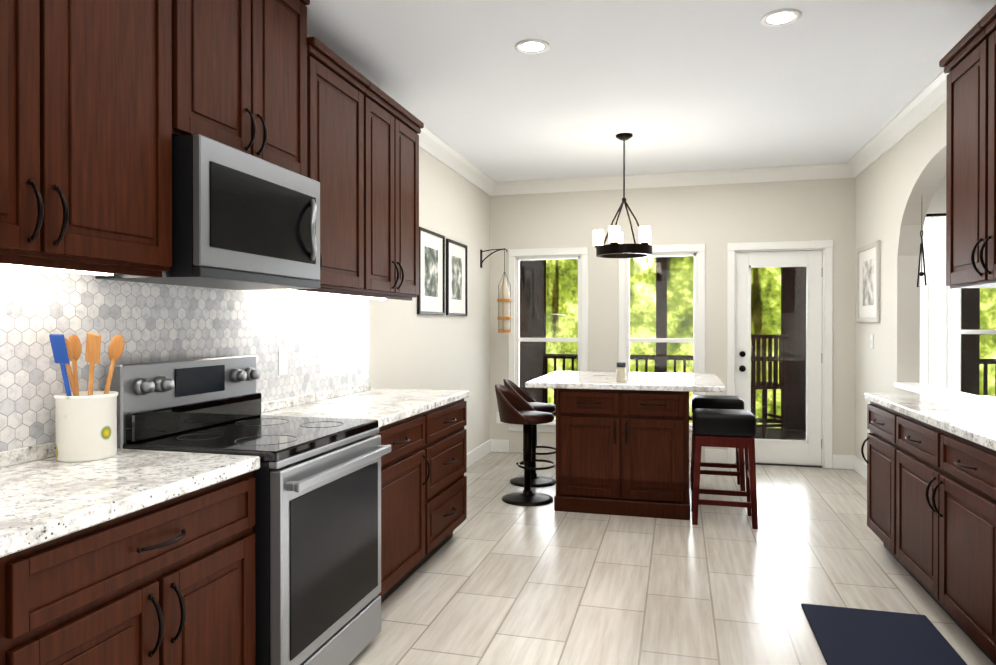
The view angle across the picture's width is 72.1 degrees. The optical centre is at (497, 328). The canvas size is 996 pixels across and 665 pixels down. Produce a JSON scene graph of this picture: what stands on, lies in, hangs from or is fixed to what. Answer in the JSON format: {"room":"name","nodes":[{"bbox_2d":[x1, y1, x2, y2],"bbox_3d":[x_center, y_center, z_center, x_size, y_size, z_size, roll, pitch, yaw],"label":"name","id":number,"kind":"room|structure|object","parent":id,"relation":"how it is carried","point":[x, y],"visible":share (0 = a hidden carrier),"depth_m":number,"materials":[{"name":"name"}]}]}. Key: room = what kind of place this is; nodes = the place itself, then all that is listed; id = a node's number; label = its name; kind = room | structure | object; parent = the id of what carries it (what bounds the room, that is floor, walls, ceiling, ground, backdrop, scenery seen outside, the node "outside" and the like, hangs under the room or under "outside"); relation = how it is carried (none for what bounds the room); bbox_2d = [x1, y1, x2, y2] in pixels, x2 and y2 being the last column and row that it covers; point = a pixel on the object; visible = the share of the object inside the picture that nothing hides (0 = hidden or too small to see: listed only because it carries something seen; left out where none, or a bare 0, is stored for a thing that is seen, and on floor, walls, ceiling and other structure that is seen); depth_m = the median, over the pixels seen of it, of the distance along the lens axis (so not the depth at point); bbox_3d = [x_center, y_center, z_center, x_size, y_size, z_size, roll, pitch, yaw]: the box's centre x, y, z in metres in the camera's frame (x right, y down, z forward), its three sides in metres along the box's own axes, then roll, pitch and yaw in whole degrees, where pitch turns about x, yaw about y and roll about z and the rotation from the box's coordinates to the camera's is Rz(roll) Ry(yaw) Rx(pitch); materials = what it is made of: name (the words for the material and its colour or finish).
{"room":"kitchen","nodes":[
{"label":"kitchen","id":0,"kind":"room"},
{"bbox_2d":[369,147,489,452],"bbox_3d":[-1.244,-0.088,3.063,0.150,2.800,8.850,0,0,15],"label":"wall","id":1,"kind":"structure","parent":0,"point":[410,347],"depth_m":5.85,"materials":[{"name":"paint"}]},
{"bbox_2d":[0,0,195,279],"bbox_3d":[-1.319,-0.804,1.772,0.352,1.245,1.080,0,0,15],"label":"upper cabinet","id":2,"kind":"object","parent":1,"relation":"attached to","point":[95,94],"depth_m":1.89,"materials":[{"name":"brown wood"}]},
{"bbox_2d":[0,267,368,450],"bbox_3d":[-1.512,0.078,1.713,0.014,0.558,5.440,0,0,15],"label":"backsplash","id":3,"kind":"structure","parent":1,"relation":"attached to","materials":[{"name":"tile"}]},
{"bbox_2d":[196,0,311,178],"bbox_3d":[-1.096,-1.031,2.622,0.352,0.800,0.820,0,0,15],"label":"upper cabinet","id":4,"kind":"object","parent":1,"relation":"attached to","point":[254,57],"depth_m":2.61,"materials":[{"name":"brown wood"}]},
{"bbox_2d":[95,134,319,289],"bbox_3d":[-1.027,-0.395,2.596,0.460,0.455,0.760,0,0,15],"label":"microwave","id":5,"kind":"object","parent":4,"relation":"attached to","point":[241,220],"visible":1,"depth_m":2.38,"materials":[{"name":"grey metal"}]},
{"bbox_2d":[236,44,375,295],"bbox_3d":[-0.912,-0.712,3.320,0.352,1.045,0.620,0,0,15],"label":"upper cabinet","id":6,"kind":"object","parent":1,"relation":"attached to","point":[343,106],"depth_m":3.30,"materials":[{"name":"brown wood"}]},
{"bbox_2d":[336,92,420,299],"bbox_3d":[-0.762,-0.715,3.890,0.352,1.045,0.840,0,0,15],"label":"upper cabinet","id":7,"kind":"object","parent":1,"relation":"attached to","point":[397,137],"depth_m":3.90,"materials":[{"name":"brown wood"}]},
{"bbox_2d":[307,33,498,195],"bbox_3d":[-1.125,-1.429,3.026,0.095,0.118,8.550,0,0,15],"label":"crown molding","id":8,"kind":"structure","parent":1,"relation":"attached to","point":[429,141],"depth_m":5.89,"materials":[{"name":"white"}]},
{"bbox_2d":[417,227,444,314],"bbox_3d":[-0.526,-0.440,5.443,0.022,0.660,0.580,0,0,15],"label":"picture","id":9,"kind":"object","parent":1,"relation":"attached to","point":[431,298],"visible":0.83,"depth_m":5.44,"materials":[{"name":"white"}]},
{"bbox_2d":[446,239,467,315],"bbox_3d":[-0.362,-0.438,6.066,0.022,0.650,0.550,0,0,15],"label":"picture","id":10,"kind":"object","parent":1,"relation":"attached to","point":[456,281],"visible":1,"depth_m":6.05,"materials":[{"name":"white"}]},
{"bbox_2d":[467,439,492,467],"bbox_3d":[-0.429,1.233,5.839,0.015,0.130,2.780,0,0,15],"label":"baseboard","id":11,"kind":"structure","parent":1,"relation":"attached to","point":[476,454],"depth_m":6.75,"materials":[{"name":"white wood"}]},
{"bbox_2d":[480,248,511,332],"bbox_3d":[-0.018,-0.375,6.798,0.316,0.833,0.142,0,0,15],"label":"lantern sconce","id":12,"kind":"object","parent":1,"relation":"attached to","point":[504,301],"visible":1,"depth_m":6.74,"materials":[{"name":"black metal"}]},
{"bbox_2d":[305,0,995,181],"bbox_3d":[1.803,-1.534,2.255,6.450,0.100,8.850,0,0,15],"label":"ceiling","id":13,"kind":"structure","parent":0,"point":[671,86],"depth_m":4.01,"materials":[{"name":"paint"}]},
{"bbox_2d":[515,39,549,53],"bbox_3d":[0.181,-1.488,3.617,0.183,0.006,0.183,0,0,9],"label":"recessed light","id":14,"kind":"object","parent":13,"relation":"in","point":[529,46],"depth_m":3.61,"materials":[{"name":"white plastic"}]},
{"bbox_2d":[593,133,651,257],"bbox_3d":[0.965,-1.032,5.315,0.454,0.935,0.459,0,0,15],"label":"chandelier","id":15,"kind":"object","parent":13,"relation":"hanging from","point":[616,247],"visible":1,"depth_m":5.23,"materials":[{"name":"black metal"}]},
{"bbox_2d":[760,9,801,26],"bbox_3d":[1.353,-1.486,3.278,0.183,0.006,0.183,0,0,-9],"label":"recessed light","id":16,"kind":"object","parent":13,"relation":"in","point":[780,17],"depth_m":3.27,"materials":[{"name":"white plastic"}]},
{"bbox_2d":[349,452,993,664],"bbox_3d":[1.803,1.346,2.269,6.450,0.060,8.850,0,0,15],"label":"floor","id":17,"kind":"structure","parent":0,"point":[494,579],"depth_m":3.53,"materials":[{"name":"tile"}]},
{"bbox_2d":[0,536,51,664],"bbox_3d":[-1.375,0.885,1.025,0.629,0.875,0.974,0,0,15],"label":"base cabinet","id":18,"kind":"object","parent":17,"relation":"on","point":[25,569],"depth_m":1.39,"materials":[{"name":"brown wood"}]},
{"bbox_2d":[52,464,259,664],"bbox_3d":[-1.163,0.881,1.830,0.629,0.875,0.835,0,0,15],"label":"base cabinet","id":19,"kind":"object","parent":17,"relation":"on","point":[134,558],"depth_m":1.76,"materials":[{"name":"brown wood"}]},
{"bbox_2d":[0,448,259,551],"bbox_3d":[-1.477,0.428,0.619,0.637,0.040,3.338,0,0,15],"label":"countertop","id":20,"kind":"structure","parent":19,"relation":"on","point":[45,495],"depth_m":1.78,"materials":[{"name":"white stone"}]},
{"bbox_2d":[49,332,123,461],"bbox_3d":[-1.276,0.205,2.112,0.215,0.390,0.203,0,0,15],"label":"utensil crock","id":21,"kind":"object","parent":20,"relation":"on","point":[86,425],"visible":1,"depth_m":2.06,"materials":[{"name":"white ceramic"}]},
{"bbox_2d":[110,355,390,664],"bbox_3d":[-0.874,0.717,2.588,0.708,1.195,0.760,0,0,15],"label":"range","id":22,"kind":"object","parent":17,"relation":"on","point":[317,528],"visible":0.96,"depth_m":2.43,"materials":[{"name":"grey metal"}]},
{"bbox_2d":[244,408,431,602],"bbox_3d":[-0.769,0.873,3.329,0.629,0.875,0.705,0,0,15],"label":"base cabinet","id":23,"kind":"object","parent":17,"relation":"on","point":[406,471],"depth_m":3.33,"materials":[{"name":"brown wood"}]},
{"bbox_2d":[261,388,468,423],"bbox_3d":[-0.671,0.413,3.682,0.637,0.040,1.448,0,0,15],"label":"countertop","id":24,"kind":"structure","parent":23,"relation":"on","point":[382,405],"depth_m":3.55,"materials":[{"name":"white stone"}]},
{"bbox_2d":[432,396,468,554],"bbox_3d":[-0.597,0.870,3.983,0.629,0.875,0.792,0,0,15],"label":"base cabinet","id":25,"kind":"object","parent":17,"relation":"on","point":[449,435],"depth_m":3.95,"materials":[{"name":"brown wood"}]},
{"bbox_2d":[495,384,555,505],"bbox_3d":[0.207,0.866,5.215,0.465,0.870,0.441,0,0,15],"label":"bar stool","id":26,"kind":"object","parent":17,"relation":"on","point":[514,408],"visible":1,"depth_m":5.17,"materials":[{"name":"brown leather"}]},
{"bbox_2d":[503,379,555,486],"bbox_3d":[0.276,0.863,5.793,0.464,0.870,0.441,0,0,15],"label":"bar stool","id":27,"kind":"object","parent":17,"relation":"on","point":[539,481],"visible":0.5,"depth_m":5.76,"materials":[{"name":"black leather"}]},
{"bbox_2d":[549,386,692,519],"bbox_3d":[0.992,0.863,5.297,0.936,0.875,1.158,0,0,15],"label":"kitchen island","id":28,"kind":"object","parent":17,"relation":"on","point":[622,441],"depth_m":4.77,"materials":[{"name":"brown wood"}]},
{"bbox_2d":[525,370,724,391],"bbox_3d":[1.024,0.404,5.375,1.380,0.040,1.270,0,0,15],"label":"island countertop","id":29,"kind":"structure","parent":28,"relation":"on","point":[627,380],"depth_m":4.99,"materials":[{"name":"white stone"}]},
{"bbox_2d":[616,362,625,381],"bbox_3d":[0.889,0.316,4.940,0.068,0.140,0.068,0,0,15],"label":"jar","id":30,"kind":"object","parent":29,"relation":"on","point":[621,366],"depth_m":4.91,"materials":[{"name":"beige glass"}]},
{"bbox_2d":[690,395,744,490],"bbox_3d":[1.792,0.929,5.605,0.412,0.740,0.352,0,0,15],"label":"stool","id":31,"kind":"object","parent":17,"relation":"on","point":[717,402],"visible":0.58,"depth_m":5.46,"materials":[{"name":"brown wood"}]},
{"bbox_2d":[691,408,757,528],"bbox_3d":[1.535,0.934,4.669,0.412,0.740,0.352,0,0,15],"label":"stool","id":32,"kind":"object","parent":17,"relation":"on","point":[732,428],"visible":1,"depth_m":4.53,"materials":[{"name":"brown wood"}]},
{"bbox_2d":[865,397,888,550],"bbox_3d":[2.374,0.871,3.775,0.467,0.875,0.641,0,0,15],"label":"base cabinet","id":33,"kind":"object","parent":17,"relation":"on","point":[877,440],"depth_m":3.91,"materials":[{"name":"brown wood"}]},
{"bbox_2d":[801,603,966,664],"bbox_3d":[1.550,1.307,2.656,0.525,0.012,1.070,0,0,15],"label":"mat","id":34,"kind":"object","parent":17,"relation":"on","point":[848,636],"visible":0.96,"depth_m":2.87,"materials":[{"name":"blue fabric"}]},
{"bbox_2d":[889,409,988,657],"bbox_3d":[2.153,0.875,2.935,0.467,0.875,1.384,0,0,15],"label":"base cabinet","id":35,"kind":"object","parent":17,"relation":"on","point":[931,491],"depth_m":2.94,"materials":[{"name":"brown wood"}]},
{"bbox_2d":[865,393,995,448],"bbox_3d":[2.054,0.419,2.570,0.475,0.040,3.176,0,0,15],"label":"countertop","id":36,"kind":"structure","parent":35,"relation":"on","point":[968,417],"depth_m":3.30,"materials":[{"name":"white stone"}]},
{"bbox_2d":[989,445,995,664],"bbox_3d":[1.917,0.880,2.036,0.467,0.875,0.763,0,0,15],"label":"base cabinet","id":37,"kind":"object","parent":17,"relation":"on","point":[992,452],"depth_m":2.49,"materials":[{"name":"brown wood"}]},
{"bbox_2d":[490,173,945,461],"bbox_3d":[2.982,-0.105,6.450,6.300,2.800,0.150,0,0,15],"label":"wall","id":38,"kind":"structure","parent":0,"point":[715,219],"depth_m":6.63,"materials":[{"name":"paint"}]},
{"bbox_2d":[496,412,502,423],"bbox_3d":[0.018,0.931,7.154,0.070,0.120,0.006,0,0,15],"label":"electrical outlet plate","id":39,"kind":"object","parent":38,"relation":"attached to","point":[497,418],"visible":0.67,"depth_m":7.16,"materials":[{"name":"white plastic"}]},
{"bbox_2d":[506,240,832,468],"bbox_3d":[2.381,0.208,6.584,4.696,2.173,0.200,0,0,15],"label":"trim","id":40,"kind":"structure","parent":38,"relation":"attached to","point":[826,246],"depth_m":6.62,"materials":[{"name":"white wood"}]},
{"bbox_2d":[499,163,846,194],"bbox_3d":[1.588,-1.447,6.684,3.240,0.118,0.095,0,0,15],"label":"crown molding","id":41,"kind":"structure","parent":38,"relation":"attached to","point":[820,171],"depth_m":6.64,"materials":[{"name":"white wood"}]},
{"bbox_2d":[516,253,995,426],"bbox_3d":[2.375,0.085,6.560,4.506,1.758,0.048,0,0,15],"label":"windows","id":42,"kind":"structure","parent":38,"relation":"attached to","point":[629,338],"depth_m":6.83,"materials":[{"name":"white"}]},
{"bbox_2d":[521,261,995,437],"bbox_3d":[2.396,0.134,6.641,4.490,1.840,0.001,0,0,15],"label":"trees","id":43,"kind":"object","parent":38,"relation":"attached to","point":[753,329],"depth_m":6.78,"materials":[{"name":"green plant"}]},
{"bbox_2d":[736,250,821,467],"bbox_3d":[2.662,0.282,6.510,0.790,2.026,0.200,0,0,15],"label":"door","id":44,"kind":"structure","parent":38,"relation":"attached to","point":[799,453],"depth_m":6.47,"materials":[{"name":"white"}]},
{"bbox_2d":[920,213,960,390],"bbox_3d":[4.052,0.112,5.998,1.400,2.251,0.057,0,0,15],"label":"sheer curtain","id":45,"kind":"object","parent":38,"relation":"hanging from","point":[940,333],"visible":0.17,"depth_m":6.04,"materials":[{"name":"white fabric"}]},
{"bbox_2d":[855,102,946,463],"bbox_3d":[2.248,-0.083,2.067,0.150,2.800,8.700,0,0,15],"label":"wall","id":46,"kind":"structure","parent":0,"point":[896,185],"depth_m":5.12,"materials":[{"name":"paint"}]},
{"bbox_2d":[851,455,866,479],"bbox_3d":[2.978,1.236,5.175,0.015,0.130,2.330,0,0,15],"label":"baseboard","id":47,"kind":"structure","parent":46,"relation":"attached to","point":[856,464],"depth_m":6.08,"materials":[{"name":"white"}]},
{"bbox_2d":[856,240,879,322],"bbox_3d":[3.148,-0.382,5.831,0.022,0.660,0.660,0,0,15],"label":"picture","id":48,"kind":"object","parent":46,"relation":"attached to","point":[868,287],"visible":1,"depth_m":5.81,"materials":[{"name":"grey paper"}]},
{"bbox_2d":[870,334,873,348],"bbox_3d":[3.130,0.109,5.735,0.010,0.120,0.080,0,0,15],"label":"switch plate","id":49,"kind":"object","parent":46,"relation":"attached to","point":[871,341],"visible":0.98,"depth_m":5.72,"materials":[{"name":"white plastic"}]},
{"bbox_2d":[843,70,948,177],"bbox_3d":[2.149,-1.424,2.164,0.095,0.118,8.550,0,0,15],"label":"crown molding","id":50,"kind":"structure","parent":46,"relation":"attached to","point":[929,99],"depth_m":4.82,"materials":[{"name":"white"}]},
{"bbox_2d":[917,230,926,286],"bbox_3d":[2.966,-0.641,4.792,0.032,0.692,0.180,0,0,15],"label":"hanging ornament","id":51,"kind":"object","parent":46,"relation":"hanging from","point":[921,273],"visible":0.96,"depth_m":4.79,"materials":[{"name":"black metal"}]},
{"bbox_2d":[894,382,973,394],"bbox_3d":[2.900,0.418,4.547,0.190,0.037,1.073,0,0,15],"label":"sill","id":52,"kind":"structure","parent":46,"relation":"attached to","point":[920,387],"depth_m":4.59,"materials":[{"name":"white"}]},
{"bbox_2d":[941,13,995,288],"bbox_3d":[2.160,-0.709,2.724,0.350,1.045,0.970,0,0,15],"label":"upper cabinet","id":53,"kind":"object","parent":46,"relation":"attached to","point":[971,78],"depth_m":2.94,"materials":[{"name":"brown wood"}]},
{"label":"outside","id":54,"kind":"structure","parent":0,"visible":0},
{"bbox_2d":[546,256,995,427],"bbox_3d":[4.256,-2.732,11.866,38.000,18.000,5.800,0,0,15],"label":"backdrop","id":55,"kind":"structure","parent":54,"point":[556,331],"depth_m":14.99,"materials":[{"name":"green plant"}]},
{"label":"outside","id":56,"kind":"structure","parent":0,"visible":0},
{"bbox_2d":[520,257,995,440],"bbox_3d":[2.922,-0.163,7.991,7.800,3.100,2.798,0,0,15],"label":"porch","id":57,"kind":"object","parent":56,"point":[793,376],"depth_m":8.76,"materials":[{"name":"brown wood"}]},
{"bbox_2d":[751,334,788,439],"bbox_3d":[2.940,0.686,7.712,0.460,1.242,0.482,0,0,-10],"label":"outdoor chair","id":58,"kind":"object","parent":57,"relation":"on","point":[782,345],"depth_m":7.51,"materials":[{"name":"brown wood"}]}
]}

